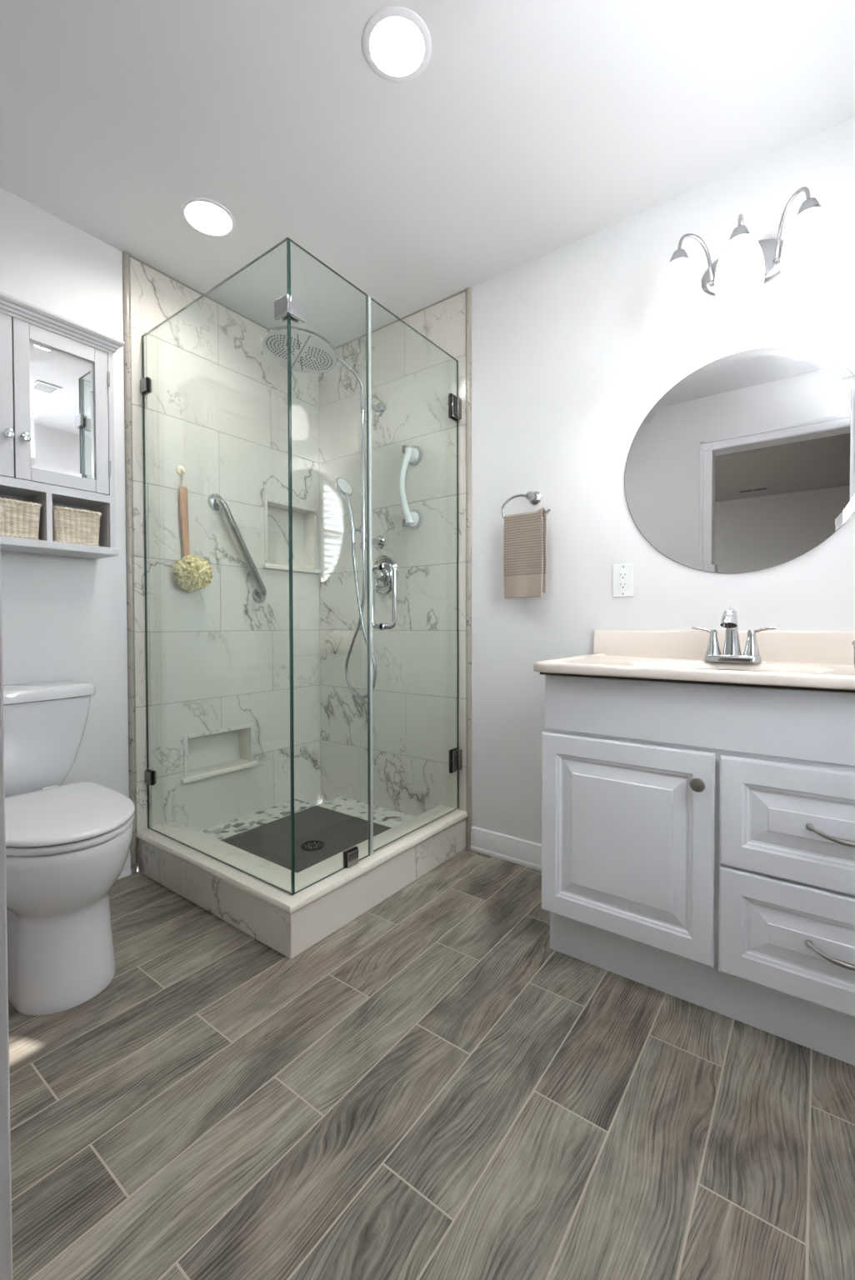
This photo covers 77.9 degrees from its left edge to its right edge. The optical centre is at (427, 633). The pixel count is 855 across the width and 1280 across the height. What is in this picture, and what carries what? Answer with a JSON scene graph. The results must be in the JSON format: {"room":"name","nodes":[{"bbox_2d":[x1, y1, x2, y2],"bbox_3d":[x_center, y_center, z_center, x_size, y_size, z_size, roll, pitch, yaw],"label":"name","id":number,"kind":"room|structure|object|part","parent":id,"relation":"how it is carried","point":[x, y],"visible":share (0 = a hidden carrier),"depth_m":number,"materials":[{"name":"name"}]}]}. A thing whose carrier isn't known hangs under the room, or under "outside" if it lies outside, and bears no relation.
{"room":"bathroom","nodes":[
{"label":"bathroom","id":0,"kind":"room"},
{"bbox_2d":[0,186,320,870],"bbox_3d":[-1.169,-0.273,2.254,0.125,2.474,1.965,1,1,37],"label":"wall","id":1,"kind":"structure","parent":0,"point":[216,407],"depth_m":2.28,"materials":[{"name":"stone"}]},
{"bbox_2d":[0,291,124,559],"bbox_3d":[-1.367,-0.668,1.723,0.191,0.776,0.650,1,1,37],"label":"upper cabinet","id":2,"kind":"object","parent":1,"relation":"attached to","point":[57,404],"visible":0.99,"depth_m":1.78,"materials":[{"name":"white wood"}]},
{"bbox_3d":[-1.406,-0.749,1.576,0.018,0.507,0.276,1,1,37],"label":"door","id":3,"kind":"part","parent":2,"relation":"part of","materials":[{"name":"white wood"}]},
{"bbox_3d":[-1.313,-0.628,1.661,0.031,0.029,0.029,1,1,37],"label":"knob","id":4,"kind":"part","parent":2,"relation":"part of","materials":[{"name":"silver metal"}]},
{"bbox_2d":[0,497,41,539],"bbox_3d":[-1.371,-0.368,1.728,0.145,0.122,0.162,1,1,37],"label":"wicker basket","id":5,"kind":"object","parent":2,"relation":"on","point":[20,519],"visible":0.93,"depth_m":1.70,"materials":[{"name":"beige wicker"}]},
{"bbox_3d":[-1.288,-0.629,1.695,0.031,0.029,0.029,1,1,37],"label":"knob","id":6,"kind":"part","parent":2,"relation":"part of","materials":[{"name":"silver metal"}]},
{"bbox_3d":[-1.239,-0.753,1.801,0.018,0.507,0.276,1,1,37],"label":"door","id":7,"kind":"part","parent":2,"relation":"part of","materials":[{"name":"white wood"}]},
{"bbox_3d":[-1.238,-0.750,1.800,0.003,0.413,0.192,1,1,37],"label":"mirror panel","id":8,"kind":"part","parent":2,"relation":"part of","materials":[{"name":"silver metal"}]},
{"bbox_3d":[-1.369,-1.037,1.718,0.187,0.038,0.650,1,1,37],"label":"crown","id":9,"kind":"part","parent":2,"relation":"part of","materials":[{"name":"white wood"}]},
{"bbox_2d":[52,505,101,546],"bbox_3d":[-1.261,-0.372,1.880,0.149,0.124,0.161,1,1,37],"label":"wicker basket","id":10,"kind":"object","parent":2,"relation":"in","point":[70,525],"visible":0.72,"depth_m":1.83,"materials":[{"name":"beige wicker"}]},
{"bbox_2d":[117,848,131,879],"bbox_3d":[-1.447,0.922,1.787,0.016,0.102,0.847,1,1,37],"label":"baseboard","id":11,"kind":"structure","parent":1,"relation":"attached to","point":[126,871],"depth_m":2.11,"materials":[{"name":"white wood"}]},
{"bbox_2d":[122,251,136,874],"bbox_3d":[-1.192,-0.270,2.120,0.025,2.472,0.025,1,1,37],"label":"trim","id":12,"kind":"structure","parent":1,"relation":"attached to","point":[126,256],"depth_m":2.11,"materials":[{"name":"stone"}]},
{"bbox_2d":[175,465,185,474],"bbox_3d":[-1.051,-0.703,2.272,0.035,0.044,0.040,1,1,37],"label":"wall hook","id":13,"kind":"object","parent":1,"relation":"attached to","point":[180,470],"visible":0.99,"depth_m":2.27,"materials":[{"name":"beige plastic"}]},
{"bbox_2d":[172,473,213,592],"bbox_3d":[-0.996,-0.435,2.258,0.138,0.515,0.161,1,1,37],"label":"bath brush","id":14,"kind":"object","parent":13,"relation":"hanging from","point":[191,572],"visible":1,"depth_m":2.24,"materials":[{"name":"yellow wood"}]},
{"bbox_3d":[-1.044,-0.452,2.278,0.016,0.352,0.046,1,1,37],"label":"handle","id":15,"kind":"part","parent":14,"relation":"part of","materials":[{"name":"brown wood"}]},
{"bbox_2d":[130,255,268,329],"bbox_3d":[-0.892,-1.512,2.504,0.005,0.006,0.985,1,1,37],"label":"trim","id":16,"kind":"structure","parent":1,"relation":"attached to","point":[132,257],"depth_m":2.32,"materials":[{"name":"grey metal"}]},
{"bbox_2d":[183,723,254,777],"bbox_3d":[-0.956,0.536,2.445,0.011,0.188,0.353,1,1,37],"label":"trim","id":17,"kind":"structure","parent":1,"relation":"attached to","point":[186,737],"depth_m":2.41,"materials":[{"name":"stone"}]},
{"bbox_2d":[180,759,257,784],"bbox_3d":[-0.984,0.636,2.467,0.110,0.023,0.375,1,1,37],"label":"trim","id":18,"kind":"structure","parent":1,"relation":"attached to","point":[194,775],"depth_m":2.45,"materials":[{"name":"stone"}]},
{"bbox_2d":[207,493,266,603],"bbox_3d":[-0.872,-0.393,2.491,0.066,0.495,0.308,1,1,37],"label":"grab bar","id":19,"kind":"object","parent":1,"relation":"attached to","point":[216,502],"visible":1,"depth_m":2.46,"materials":[{"name":"silver metal"}]},
{"bbox_2d":[240,727,249,760],"bbox_3d":[-0.994,0.541,2.473,0.090,0.192,0.345,1,1,37],"label":"lining","id":20,"kind":"object","parent":1,"relation":"attached to","point":[244,733],"visible":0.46,"depth_m":2.60,"materials":[{"name":"stone"}]},
{"bbox_2d":[264,497,317,569],"bbox_3d":[-0.707,-0.511,2.766,0.011,0.334,0.343,1,1,37],"label":"trim","id":21,"kind":"structure","parent":1,"relation":"attached to","point":[266,500],"depth_m":2.71,"materials":[{"name":"stone"}]},
{"bbox_2d":[267,501,314,569],"bbox_3d":[-0.745,-0.505,2.794,0.090,0.338,0.335,1,1,37],"label":"lining","id":22,"kind":"object","parent":1,"relation":"attached to","point":[308,516],"visible":0.48,"depth_m":2.92,"materials":[{"name":"stone"}]},
{"bbox_2d":[262,563,320,574],"bbox_3d":[-0.735,-0.338,2.789,0.110,0.023,0.365,1,1,37],"label":"trim","id":23,"kind":"structure","parent":1,"relation":"attached to","point":[266,566],"depth_m":2.75,"materials":[{"name":"stone"}]},
{"bbox_2d":[187,506,304,770],"bbox_3d":[-0.910,-0.019,2.660,0.008,1.282,0.739,1,1,37],"label":"shower niche","id":24,"kind":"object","parent":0,"point":[277,519],"depth_m":2.76,"materials":[{"name":"stone"}]},
{"bbox_2d":[0,0,854,347],"bbox_3d":[-0.069,-1.522,1.352,2.705,0.050,1.865,1,1,37],"label":"ceiling","id":25,"kind":"structure","parent":0,"point":[529,130],"depth_m":1.55,"materials":[{"name":"white paint"}]},
{"bbox_2d":[180,197,235,237],"bbox_3d":[-0.792,-1.519,1.916,0.188,0.040,0.188,1,1,37],"label":"recessed light","id":26,"kind":"object","parent":25,"relation":"in","point":[207,217],"visible":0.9,"depth_m":1.94,"materials":[{"name":"white plastic"}]},
{"bbox_2d":[362,5,431,82],"bbox_3d":[-0.077,-1.494,1.349,0.176,0.006,0.176,1,1,37],"label":"recessed light","id":27,"kind":"object","parent":25,"relation":"in","point":[397,42],"visible":1,"depth_m":1.34,"materials":[{"name":"white plastic"}]},
{"bbox_2d":[8,848,854,1279],"bbox_3d":[-0.099,0.983,1.348,2.701,0.010,1.981,1,1,37],"label":"floor","id":28,"kind":"structure","parent":0,"point":[431,1088],"depth_m":1.08,"materials":[{"name":"brown tile"}]},
{"bbox_2d":[3,680,134,1015],"bbox_3d":[-1.146,0.576,1.571,0.727,0.800,0.446,1,1,37],"label":"toilet","id":29,"kind":"object","parent":28,"relation":"on","point":[67,846],"visible":0.98,"depth_m":1.41,"materials":[{"name":"white ceramic"}]},
{"bbox_3d":[-1.353,0.381,1.721,0.202,0.326,0.426,1,1,37],"label":"tank","id":30,"kind":"part","parent":29,"relation":"part of","materials":[{"name":"white ceramic"}]},
{"bbox_3d":[-1.350,0.196,1.716,0.221,0.043,0.446,1,1,37],"label":"tank lid","id":31,"kind":"part","parent":29,"relation":"part of","materials":[{"name":"white ceramic"}]},
{"bbox_3d":[-1.135,0.761,1.566,0.687,0.430,0.374,1,1,37],"label":"bowl","id":32,"kind":"part","parent":29,"relation":"part of","materials":[{"name":"white ceramic"}]},
{"bbox_3d":[-1.064,0.535,1.510,0.518,0.018,0.380,1,1,37],"label":"seat","id":33,"kind":"part","parent":29,"relation":"part of","materials":[{"name":"white plastic"}]},
{"bbox_3d":[-1.065,0.511,1.510,0.523,0.018,0.384,1,1,37],"label":"lid","id":34,"kind":"part","parent":29,"relation":"part of","materials":[{"name":"white plastic"}]},
{"bbox_2d":[135,796,467,959],"bbox_3d":[-0.500,0.881,2.254,0.970,0.162,0.993,1,1,37],"label":"shower tray","id":35,"kind":"object","parent":28,"relation":"on","point":[258,843],"visible":0.98,"depth_m":1.99,"materials":[{"name":"stone"}]},
{"bbox_2d":[140,236,294,894],"bbox_3d":[-0.786,-0.199,1.894,0.919,2.008,0.028,1,1,37],"label":"glass panel","id":36,"kind":"object","parent":35,"relation":"on","point":[146,382],"visible":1,"depth_m":1.80,"materials":[{"name":"teal"}]},
{"bbox_2d":[274,239,369,894],"bbox_3d":[-0.334,-0.197,1.764,0.065,2.009,0.365,1,1,37],"label":"glass panel","id":37,"kind":"object","parent":35,"relation":"on","point":[287,305],"visible":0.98,"depth_m":1.65,"materials":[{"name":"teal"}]},
{"bbox_2d":[541,675,854,1065],"bbox_3d":[0.872,0.547,1.498,0.955,0.852,0.564,1,1,37],"label":"vanity cabinet","id":38,"kind":"object","parent":28,"relation":"on","point":[698,840],"visible":0.99,"depth_m":1.32,"materials":[{"name":"white paint"}]},
{"bbox_3d":[0.529,0.562,1.452,0.458,0.533,0.020,1,1,37],"label":"door","id":39,"kind":"part","parent":38,"relation":"part of","materials":[{"name":"white paint"}]},
{"bbox_2d":[533,630,854,692],"bbox_3d":[0.870,0.107,1.488,0.995,0.223,0.576,1,1,37],"label":"countertop","id":40,"kind":"structure","parent":38,"relation":"on","point":[800,660],"depth_m":1.59,"materials":[{"name":"beige stone"}]},
{"bbox_2d":[691,607,775,663],"bbox_3d":[0.924,0.005,1.613,0.228,0.166,0.133,1,1,37],"label":"faucet","id":41,"kind":"object","parent":40,"relation":"on","point":[732,652],"visible":1,"depth_m":1.62,"materials":[{"name":"silver metal"}]},
{"bbox_3d":[0.887,0.023,1.684,0.085,0.089,0.045,1,1,37],"label":"handle","id":42,"kind":"part","parent":41,"relation":"part of","materials":[{"name":"silver metal"}]},
{"bbox_3d":[0.924,0.004,1.613,0.057,0.164,0.133,1,1,37],"label":"spout","id":43,"kind":"part","parent":41,"relation":"part of","materials":[{"name":"silver metal"}]},
{"bbox_3d":[0.945,0.077,1.642,0.158,0.021,0.056,1,1,37],"label":"plate","id":44,"kind":"part","parent":41,"relation":"part of","materials":[{"name":"silver metal"}]},
{"bbox_3d":[1.002,0.024,1.599,0.085,0.089,0.045,1,1,37],"label":"handle","id":45,"kind":"part","parent":41,"relation":"part of","materials":[{"name":"silver metal"}]},
{"bbox_2d":[851,640,854,675],"bbox_3d":[0.965,0.055,1.148,0.069,0.080,0.069,1,1,37],"label":"tumbler","id":46,"kind":"object","parent":40,"relation":"on","point":[853,642],"visible":1,"depth_m":1.16,"materials":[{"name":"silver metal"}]},
{"bbox_3d":[0.670,0.375,1.313,0.035,0.035,0.030,1,1,37],"label":"knob","id":47,"kind":"part","parent":38,"relation":"part of","materials":[{"name":"silver metal"}]},
{"bbox_3d":[0.732,0.207,1.301,0.944,0.160,0.011,1,1,37],"label":"apron panel","id":48,"kind":"part","parent":38,"relation":"part of","materials":[{"name":"white paint"}]},
{"bbox_3d":[0.916,0.706,1.168,0.481,0.260,0.020,1,1,37],"label":"drawer","id":49,"kind":"part","parent":38,"relation":"part of","materials":[{"name":"white paint"}]},
{"bbox_3d":[0.915,0.436,1.163,0.481,0.267,0.020,1,1,37],"label":"drawer","id":50,"kind":"part","parent":38,"relation":"part of","materials":[{"name":"white paint"}]},
{"bbox_3d":[0.902,0.706,1.148,0.137,0.028,0.032,1,1,37],"label":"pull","id":51,"kind":"part","parent":38,"relation":"part of","materials":[{"name":"silver metal"}]},
{"bbox_3d":[0.901,0.441,1.143,0.137,0.028,0.032,1,1,37],"label":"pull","id":52,"kind":"part","parent":38,"relation":"part of","materials":[{"name":"silver metal"}]},
{"bbox_2d":[318,116,854,844],"bbox_3d":[0.566,-0.275,2.125,2.825,2.474,0.105,1,1,37],"label":"wall","id":53,"kind":"structure","parent":0,"point":[572,352],"depth_m":2.17,"materials":[{"name":"white paint"}]},
{"bbox_2d":[260,325,384,549],"bbox_3d":[-0.432,-0.840,2.375,0.318,0.871,0.664,1,1,37],"label":"shower column","id":54,"kind":"structure","parent":53,"relation":"attached to","point":[311,352],"depth_m":2.27,"materials":[{"name":"silver metal"}]},
{"bbox_2d":[335,477,376,699],"bbox_3d":[-0.350,-0.221,2.544,0.209,1.082,0.108,1,1,37],"label":"shower","id":55,"kind":"object","parent":54,"relation":"attached to","point":[343,487],"visible":0.94,"depth_m":2.56,"materials":[{"name":"silver metal"}]},
{"bbox_3d":[-0.401,-0.717,2.572,0.040,0.080,0.088,1,1,37],"label":"spray plate","id":56,"kind":"part","parent":55,"relation":"part of","materials":[{"name":"white metal"}]},
{"bbox_2d":[372,555,398,594],"bbox_3d":[-0.247,-0.292,2.604,0.192,0.192,0.093,1,1,37],"label":"shower valve","id":57,"kind":"object","parent":53,"relation":"attached to","point":[382,579],"visible":0.7,"depth_m":2.61,"materials":[{"name":"silver metal"}]},
{"bbox_3d":[-0.251,-0.264,2.599,0.060,0.115,0.079,1,1,37],"label":"lever","id":58,"kind":"part","parent":57,"relation":"part of","materials":[{"name":"silver metal"}]},
{"bbox_2d":[335,289,465,349],"bbox_3d":[-0.215,-1.515,2.615,0.957,0.006,0.005,1,1,37],"label":"trim","id":59,"kind":"structure","parent":53,"relation":"attached to","point":[463,291],"depth_m":2.53,"materials":[{"name":"grey metal"}]},
{"bbox_2d":[399,445,422,529],"bbox_3d":[-0.086,-0.692,2.482,0.094,0.394,0.083,1,1,37],"label":"grip","id":60,"kind":"object","parent":53,"relation":"attached to","point":[413,455],"visible":1,"depth_m":2.47,"materials":[{"name":"white plastic"}]},
{"bbox_2d":[408,509,422,529],"bbox_3d":[-0.067,-0.543,2.511,0.094,0.094,0.020,1,1,37],"label":"cup","id":61,"kind":"object","parent":60,"relation":"on","point":[417,521],"depth_m":2.49,"materials":[{"name":"rubber"}]},
{"bbox_2d":[408,445,422,465],"bbox_3d":[-0.067,-0.843,2.505,0.094,0.094,0.020,1,1,37],"label":"cup","id":62,"kind":"object","parent":60,"relation":"on","point":[417,456],"depth_m":2.48,"materials":[{"name":"rubber"}]},
{"bbox_2d":[365,295,462,853],"bbox_3d":[-0.037,-0.208,2.140,0.131,2.002,0.590,1,1,37],"label":"shower door","id":63,"kind":"structure","parent":53,"relation":"attached to","point":[454,402],"depth_m":1.93,"materials":[{"name":"clear glass"}]},
{"bbox_3d":[-0.194,-0.137,1.989,0.060,0.250,0.028,1,1,37],"label":"handle","id":64,"kind":"part","parent":63,"relation":"part of","materials":[{"name":"silver metal"}]},
{"bbox_3d":[-0.137,-0.137,1.946,0.060,0.250,0.028,1,1,37],"label":"handle","id":65,"kind":"part","parent":63,"relation":"part of","materials":[{"name":"silver metal"}]},
{"bbox_2d":[465,287,471,849],"bbox_3d":[0.183,-0.277,2.345,0.025,2.472,0.025,1,1,37],"label":"trim","id":66,"kind":"structure","parent":53,"relation":"attached to","point":[468,290],"depth_m":2.33,"materials":[{"name":"stone"}]},
{"bbox_2d":[470,825,541,870],"bbox_3d":[0.426,0.911,2.182,0.576,0.102,0.016,1,1,37],"label":"baseboard","id":67,"kind":"structure","parent":53,"relation":"attached to","point":[522,852],"depth_m":2.24,"materials":[{"name":"white wood"}]},
{"bbox_2d":[501,490,550,519],"bbox_3d":[0.407,-0.514,2.136,0.215,0.127,0.069,1,1,37],"label":"towel ring","id":68,"kind":"object","parent":53,"relation":"attached to","point":[535,497],"visible":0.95,"depth_m":2.13,"materials":[{"name":"grey metal"}]},
{"bbox_2d":[503,507,546,598],"bbox_3d":[0.388,-0.319,2.121,0.182,0.351,0.037,1,1,37],"label":"hand towel","id":69,"kind":"object","parent":68,"relation":"hanging from","point":[525,534],"visible":1,"depth_m":2.10,"materials":[{"name":"beige fabric"}]},
{"bbox_3d":[0.419,-0.550,2.127,0.054,0.054,0.069,1,1,37],"label":"wall post","id":70,"kind":"part","parent":68,"relation":"part of","materials":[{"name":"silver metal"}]},
{"bbox_2d":[612,563,634,596],"bbox_3d":[0.720,-0.196,1.948,0.076,0.121,0.009,1,1,37],"label":"wall outlet","id":71,"kind":"object","parent":53,"relation":"attached to","point":[622,574],"visible":1,"depth_m":1.94,"materials":[{"name":"white plastic"}]},
{"bbox_2d":[618,570,627,589],"bbox_3d":[0.719,-0.197,1.946,0.033,0.068,0.004,1,1,37],"label":"receptacle","id":72,"kind":"object","parent":71,"relation":"attached to","point":[622,575],"depth_m":1.94,"materials":[{"name":"white plastic"}]},
{"bbox_2d":[593,630,854,664],"bbox_3d":[1.033,0.045,1.708,0.995,0.108,0.026,1,1,37],"label":"backsplash","id":73,"kind":"structure","parent":53,"relation":"attached to","point":[823,647],"depth_m":1.74,"materials":[{"name":"beige stone"}]},
{"bbox_2d":[624,346,854,573],"bbox_3d":[1.011,-0.556,1.728,0.719,0.719,0.004,1,1,37],"label":"round mirror","id":74,"kind":"object","parent":53,"relation":"attached to","point":[746,463],"visible":1,"depth_m":1.71,"materials":[{"name":"silver metal"}]},
{"bbox_2d":[656,186,837,322],"bbox_3d":[0.963,-1.156,1.624,0.467,0.252,0.210,1,1,37],"label":"vanity light","id":75,"kind":"object","parent":53,"relation":"attached to","point":[807,251],"visible":1,"depth_m":1.57,"materials":[{"name":"white glass"}]},
{"bbox_3d":[0.804,-1.109,1.693,0.130,0.156,0.130,1,1,37],"label":"lamp shade","id":76,"kind":"part","parent":75,"relation":"part of","materials":[{"name":"white glass"}]},
{"bbox_3d":[0.873,-1.212,1.711,0.154,0.143,0.025,-1,1,-21],"label":"arm","id":77,"kind":"part","parent":75,"relation":"part of","materials":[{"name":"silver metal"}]},
{"bbox_3d":[0.939,-1.107,1.593,0.130,0.156,0.130,1,1,37],"label":"lamp shade","id":78,"kind":"part","parent":75,"relation":"part of","materials":[{"name":"white glass"}]},
{"bbox_3d":[0.973,-1.212,1.638,0.022,0.137,0.127,1,1,37],"label":"arm","id":79,"kind":"part","parent":75,"relation":"part of","materials":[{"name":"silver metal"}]},
{"bbox_3d":[1.017,-1.174,1.698,0.254,0.150,0.025,1,1,37],"label":"plate","id":80,"kind":"part","parent":75,"relation":"part of","materials":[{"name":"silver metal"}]},
{"bbox_3d":[1.072,-1.209,1.563,0.025,0.143,0.154,0,1,4],"label":"arm","id":81,"kind":"part","parent":75,"relation":"part of","materials":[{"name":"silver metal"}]},
{"bbox_3d":[1.074,-1.106,1.492,0.130,0.156,0.130,1,1,37],"label":"lamp shade","id":82,"kind":"part","parent":75,"relation":"part of","materials":[{"name":"white glass"}]},
{"bbox_3d":[-0.649,-0.245,0.571,2.925,2.474,0.120,1,1,37],"label":"wall","id":83,"kind":"structure","parent":0,"visible":0},
{"bbox_2d":[0,523,12,1279],"bbox_3d":[-0.059,-0.095,0.223,0.910,2.185,0.019,1,1,37],"label":"trim","id":84,"kind":"structure","parent":83,"relation":"attached to","point":[6,1237],"depth_m":0.46,"materials":[{"name":"white wood"}]}
]}

